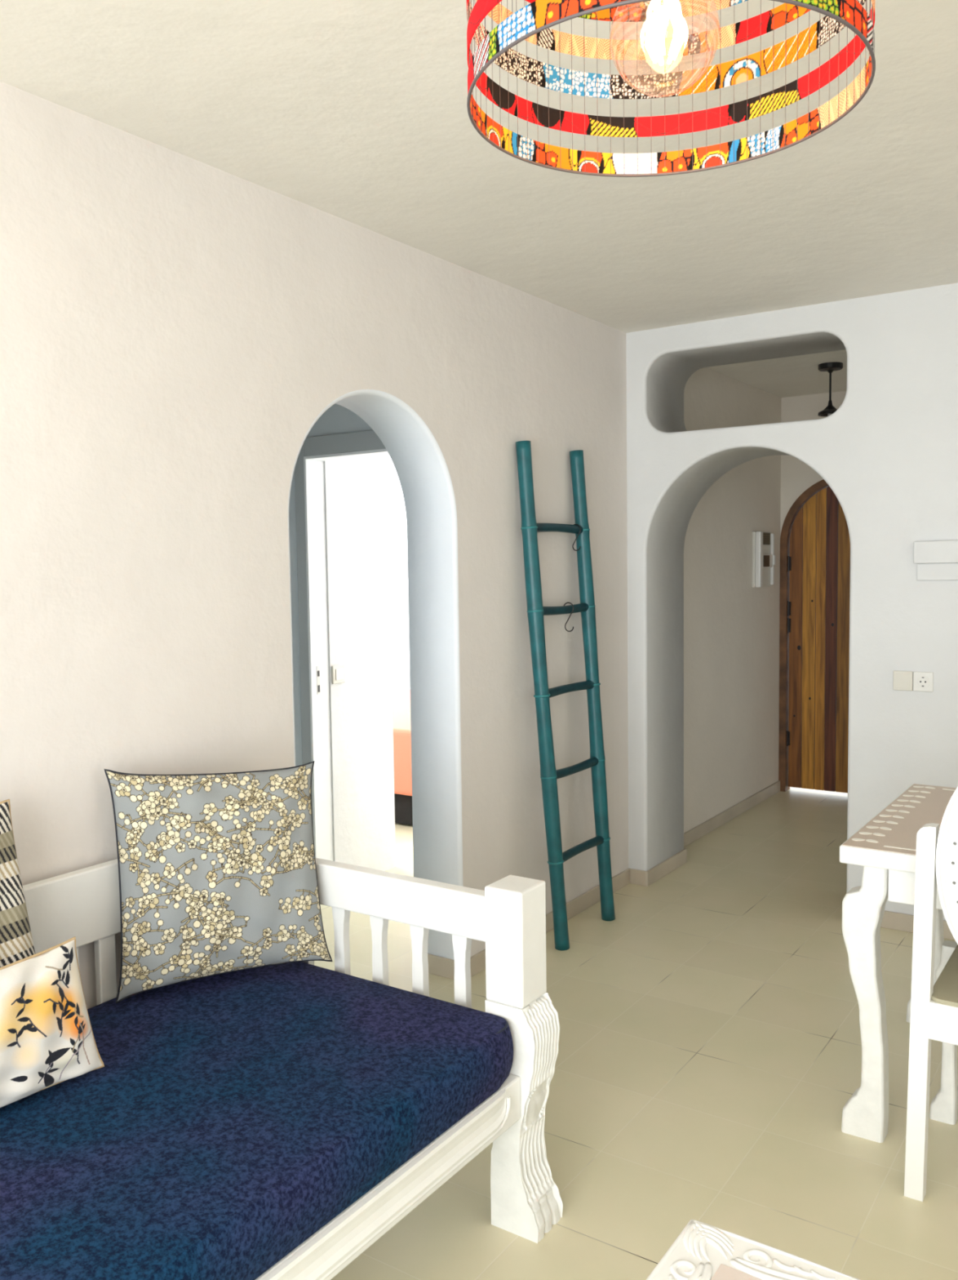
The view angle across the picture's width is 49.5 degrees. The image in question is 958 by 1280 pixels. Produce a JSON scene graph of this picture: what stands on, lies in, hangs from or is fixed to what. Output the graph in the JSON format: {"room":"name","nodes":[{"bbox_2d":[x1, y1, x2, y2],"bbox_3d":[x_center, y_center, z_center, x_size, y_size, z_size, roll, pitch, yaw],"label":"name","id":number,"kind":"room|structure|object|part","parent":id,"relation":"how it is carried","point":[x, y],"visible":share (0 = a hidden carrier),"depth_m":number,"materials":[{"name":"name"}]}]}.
{"room":"living room","nodes":[
{"label":"living room","id":0,"kind":"room"},
{"bbox_2d":[324,455,395,871],"bbox_3d":[-0.621,-0.119,4.990,0.140,2.552,0.450,2,5,34],"label":"door","id":1,"kind":"structure","parent":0,"point":[357,489],"depth_m":4.96,"materials":[{"name":"white paint"}]},
{"bbox_2d":[331,664,345,684],"bbox_3d":[-0.651,0.159,4.821,0.014,0.085,0.084,2,5,34],"label":"light switch","id":2,"kind":"object","parent":1,"relation":"attached to","point":[338,671],"visible":1,"depth_m":4.81,"materials":[{"name":"beige plastic"}]},
{"bbox_2d":[0,81,782,1008],"bbox_3d":[-0.515,0.004,3.234,0.215,2.552,8.610,2,5,34],"label":"wall","id":3,"kind":"structure","parent":0,"point":[176,328],"depth_m":2.93,"materials":[{"name":"white paint"}]},
{"bbox_2d":[288,404,373,766],"bbox_3d":[-0.487,-0.091,4.568,1.235,2.552,0.100,2,5,34],"label":"wall","id":4,"kind":"structure","parent":3,"relation":"in","point":[337,419],"depth_m":4.72,"materials":[{"name":"grey paint"}]},
{"bbox_2d":[294,430,389,861],"bbox_3d":[-0.404,0.145,4.520,0.920,2.085,0.118,2,5,34],"label":"door frame","id":5,"kind":"structure","parent":3,"relation":"attached to","point":[309,486],"depth_m":4.71,"materials":[{"name":"grey wood"}]},
{"bbox_3d":[-0.732,0.183,4.728,0.002,0.130,0.018,2,5,34],"label":"strike plate","id":6,"kind":"part","parent":5,"relation":"part of","materials":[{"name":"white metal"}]},
{"bbox_2d":[427,867,630,979],"bbox_3d":[-1.083,1.312,2.446,0.227,0.070,6.100,2,5,34],"label":"baseboard","id":7,"kind":"structure","parent":3,"relation":"attached to","point":[438,966],"depth_m":4.28,"materials":[{"name":"tile"}]},
{"bbox_2d":[752,531,776,587],"bbox_3d":[1.764,-0.497,6.404,0.052,0.338,0.315,2,5,34],"label":"phone","id":8,"kind":"object","parent":3,"relation":"attached to","point":[764,558],"visible":1,"depth_m":6.36,"materials":[{"name":"beige plastic"}]},
{"bbox_3d":[1.760,-0.625,6.399,0.008,0.074,0.190,2,5,34],"label":"speaker panel","id":9,"kind":"part","parent":8,"relation":"part of","materials":[{"name":"grey plastic"}]},
{"bbox_2d":[763,554,773,568],"bbox_3d":[1.771,-0.487,6.412,0.018,0.082,0.215,2,5,34],"label":"monitor","id":10,"kind":"object","parent":8,"relation":"on","point":[767,558],"depth_m":6.42,"materials":[{"name":"white plastic"}]},
{"bbox_2d":[0,0,957,397],"bbox_3d":[-0.213,-1.322,2.977,8.500,0.120,8.900,2,5,34],"label":"ceiling","id":11,"kind":"structure","parent":0,"point":[353,111],"depth_m":2.59,"materials":[{"name":"white paint"}]},
{"bbox_2d":[466,0,875,177],"bbox_3d":[0.209,-0.877,1.174,0.453,0.525,0.453,-5,5,-43],"label":"pendant lamp","id":12,"kind":"object","parent":11,"relation":"hanging from","point":[531,23],"visible":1,"depth_m":1.35,"materials":[{"name":"multicoloured fabric"}]},
{"bbox_3d":[0.211,-0.723,1.185,0.124,0.189,0.124,2,5,34],"label":"bulb","id":13,"kind":"part","parent":12,"relation":"part of","materials":[{"name":"clear glass"}]},
{"bbox_2d":[818,361,843,416],"bbox_3d":[1.883,-1.302,5.565,0.126,0.344,0.126,2,5,34],"label":"ceiling lamp","id":14,"kind":"object","parent":11,"relation":"hanging from","point":[830,367],"visible":0.67,"depth_m":5.54,"materials":[{"name":"black metal"}]},
{"bbox_3d":[1.884,-1.245,5.569,0.124,0.075,0.124,2,5,34],"label":"lamp shade","id":15,"kind":"part","parent":14,"relation":"part of","materials":[{"name":"black metal"}]},
{"bbox_3d":[1.883,-1.356,5.561,0.010,0.177,0.010,-3,5,-33],"label":"cord","id":16,"kind":"part","parent":14,"relation":"part of","materials":[{"name":"black metal"}]},
{"bbox_2d":[387,391,846,692],"bbox_3d":[1.538,-0.302,7.144,6.400,2.552,0.190,2,5,34],"label":"wall","id":17,"kind":"structure","parent":0,"point":[398,562],"depth_m":8.45,"materials":[{"name":"white paint"}]},
{"bbox_2d":[778,479,850,792],"bbox_3d":[2.333,-0.018,6.557,0.850,2.045,0.109,2,5,34],"label":"door","id":18,"kind":"structure","parent":17,"relation":"in","point":[815,541],"depth_m":6.66,"materials":[{"name":"brown wood"}]},
{"bbox_2d":[314,786,957,1279],"bbox_3d":[0.301,1.276,3.867,8.500,0.100,10.600,2,5,34],"label":"floor","id":19,"kind":"structure","parent":0,"point":[708,1064],"depth_m":2.99,"materials":[{"name":"tile"}]},
{"bbox_2d":[22,857,563,1279],"bbox_3d":[-0.831,0.979,1.716,0.961,0.830,2.220,2,5,34],"label":"daybed","id":20,"kind":"object","parent":19,"relation":"on","point":[509,915],"visible":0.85,"depth_m":2.33,"materials":[{"name":"white paint"}]},
{"bbox_3d":[-1.217,0.652,1.951,0.032,0.170,2.000,2,5,34],"label":"rail","id":21,"kind":"part","parent":20,"relation":"part of","materials":[{"name":"white paint"}]},
{"bbox_2d":[0,961,513,1279],"bbox_3d":[-0.820,0.951,1.721,0.883,0.136,1.973,2,5,34],"label":"mattress","id":22,"kind":"object","parent":20,"relation":"on","point":[228,1118],"visible":0.84,"depth_m":1.90,"materials":[{"name":"blue fabric"}]},
{"bbox_2d":[0,799,35,967],"bbox_3d":[-1.071,0.607,1.960,0.163,0.520,0.532,2,5,34],"label":"cushion","id":23,"kind":"object","parent":22,"relation":"on","point":[16,944],"visible":0.54,"depth_m":2.11,"materials":[{"name":"fabric"}]},
{"bbox_2d":[0,936,104,1107],"bbox_3d":[-0.904,0.740,1.904,0.115,0.264,0.436,2,5,34],"label":"cushion","id":24,"kind":"object","parent":22,"relation":"on","point":[47,1039],"visible":1,"depth_m":1.97,"materials":[{"name":"fabric"}]},
{"bbox_2d":[103,760,332,1003],"bbox_3d":[-0.625,0.555,2.521,0.522,0.530,0.172,-3,5,-26],"label":"cushion","id":25,"kind":"object","parent":22,"relation":"on","point":[217,872],"visible":1,"depth_m":2.46,"materials":[{"name":"fabric"}]},
{"bbox_3d":[-0.464,1.074,1.476,0.012,0.080,1.900,2,5,34],"label":"rail moulding","id":26,"kind":"part","parent":20,"relation":"part of","materials":[{"name":"white paint"}]},
{"bbox_3d":[-0.482,1.081,1.488,0.040,0.098,2.000,2,5,34],"label":"rail","id":27,"kind":"part","parent":20,"relation":"part of","materials":[{"name":"white paint"}]},
{"bbox_3d":[-0.266,0.625,2.576,0.737,0.107,0.040,2,5,34],"label":"arm rail","id":28,"kind":"part","parent":20,"relation":"part of","materials":[{"name":"white paint"}]},
{"bbox_3d":[0.084,0.679,2.350,0.099,0.262,0.110,2,5,34],"label":"post","id":29,"kind":"part","parent":20,"relation":"part of","materials":[{"name":"white paint"}]},
{"bbox_3d":[0.104,1.072,2.368,0.134,0.525,0.110,2,5,34],"label":"carved leg","id":30,"kind":"part","parent":20,"relation":"part of","materials":[{"name":"white paint"}]},
{"bbox_2d":[392,688,413,825],"bbox_3d":[-0.275,0.723,6.966,1.450,0.585,1.950,2,5,34],"label":"bed","id":31,"kind":"object","parent":19,"relation":"on","point":[402,699],"visible":0.02,"depth_m":5.95,"materials":[{"name":"brown fabric"}]},
{"bbox_2d":[515,440,615,950],"bbox_3d":[0.359,0.214,4.183,0.174,1.974,0.518,2,5,34],"label":"ladder","id":32,"kind":"object","parent":19,"relation":"on","point":[530,528],"visible":0.99,"depth_m":4.07,"materials":[{"name":"teal paint"}]},
{"bbox_3d":[0.248,0.227,4.016,0.190,1.974,0.066,0,4,5],"label":"rail","id":33,"kind":"part","parent":32,"relation":"part of","materials":[{"name":"teal paint"}]},
{"bbox_2d":[564,602,573,631],"bbox_3d":[0.363,-0.093,4.209,0.050,0.121,0.006,2,5,34],"label":"hook","id":34,"kind":"object","parent":32,"relation":"hanging from","point":[566,602],"visible":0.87,"depth_m":4.21,"materials":[{"name":"grey metal"}]},
{"bbox_2d":[572,524,581,551],"bbox_3d":[0.399,-0.422,4.280,0.049,0.111,0.006,2,5,34],"label":"hook","id":35,"kind":"object","parent":32,"relation":"hanging from","point":[574,524],"visible":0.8,"depth_m":4.27,"materials":[{"name":"grey metal"}]},
{"bbox_3d":[0.478,0.199,4.361,0.180,1.974,0.067,0,4,16],"label":"rail","id":36,"kind":"part","parent":32,"relation":"part of","materials":[{"name":"teal paint"}]},
{"bbox_2d":[646,1219,860,1279],"bbox_3d":[0.299,1.200,1.181,0.525,0.431,0.970,2,5,34],"label":"coffee table","id":37,"kind":"object","parent":19,"relation":"on","point":[702,1251],"visible":1,"depth_m":1.60,"materials":[{"name":"white paint"}]},
{"bbox_3d":[0.296,0.991,1.166,0.355,0.002,0.800,2,5,34],"label":"panel","id":38,"kind":"part","parent":37,"relation":"part of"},
{"bbox_2d":[840,783,956,1142],"bbox_3d":[1.755,0.902,2.681,1.385,0.772,0.882,2,5,34],"label":"dining table","id":39,"kind":"object","parent":19,"relation":"on","point":[886,846],"visible":0.79,"depth_m":2.68,"materials":[{"name":"white paint"}]},
{"bbox_3d":[1.011,0.934,2.713,0.112,0.725,0.070,2,5,34],"label":"leg","id":40,"kind":"part","parent":39,"relation":"part of","materials":[{"name":"white paint"}]},
{"bbox_3d":[1.749,0.519,2.654,1.373,0.002,0.870,2,5,34],"label":"panel","id":41,"kind":"part","parent":39,"relation":"part of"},
{"bbox_3d":[1.449,0.882,3.360,0.112,0.725,0.070,2,5,34],"label":"leg","id":42,"kind":"part","parent":39,"relation":"part of","materials":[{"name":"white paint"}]},
{"bbox_2d":[904,786,957,1201],"bbox_3d":[1.321,0.765,2.471,0.518,1.087,0.451,2,5,34],"label":"dining chair","id":43,"kind":"object","parent":19,"relation":"on","point":[934,1008],"visible":1,"depth_m":2.41,"materials":[{"name":"white paint"}]},
{"bbox_3d":[1.034,0.870,2.427,0.057,0.893,0.040,2,5,34],"label":"leg","id":44,"kind":"part","parent":43,"relation":"part of","materials":[{"name":"white paint"}]},
{"bbox_3d":[1.250,1.048,2.781,0.069,0.482,0.050,2,5,34],"label":"leg","id":45,"kind":"part","parent":43,"relation":"part of","materials":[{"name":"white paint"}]},
{"bbox_3d":[1.324,0.822,2.478,0.396,0.010,0.443,2,5,34],"label":"seat","id":46,"kind":"part","parent":43,"relation":"part of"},
{"bbox_3d":[1.201,0.508,2.280,0.364,0.544,0.023,2,5,34],"label":"backrest","id":47,"kind":"part","parent":43,"relation":"part of","materials":[{"name":"white paint"}]},
{"bbox_2d":[626,282,957,920],"bbox_3d":[2.636,-0.080,3.774,4.400,2.552,0.440,2,5,34],"label":"wall","id":48,"kind":"structure","parent":0,"point":[888,454],"depth_m":4.24,"materials":[{"name":"white paint"}]},
{"bbox_2d":[630,780,955,940],"bbox_3d":[3.058,1.092,4.707,4.180,0.070,2.322,2,5,34],"label":"baseboard","id":49,"kind":"structure","parent":48,"relation":"attached to","point":[891,920],"depth_m":5.12,"materials":[{"name":"tile"}]},
{"bbox_2d":[893,671,913,690],"bbox_3d":[1.698,0.163,4.156,0.074,0.078,0.010,2,5,34],"label":"wall plate","id":50,"kind":"object","parent":48,"relation":"attached to","point":[903,680],"visible":1,"depth_m":4.15,"materials":[{"name":"beige plastic"}]},
{"bbox_2d":[913,671,933,692],"bbox_3d":[1.760,0.165,4.113,0.074,0.078,0.012,2,5,34],"label":"wall socket","id":51,"kind":"object","parent":48,"relation":"attached to","point":[922,681],"visible":1,"depth_m":4.11,"materials":[{"name":"white plastic"}]},
{"bbox_2d":[913,540,957,580],"bbox_3d":[2.523,-0.284,3.550,1.948,0.153,0.030,2,5,34],"label":"wall shelf","id":52,"kind":"object","parent":48,"relation":"attached to","point":[935,560],"visible":1,"depth_m":4.04,"materials":[{"name":"white paint"}]}
]}

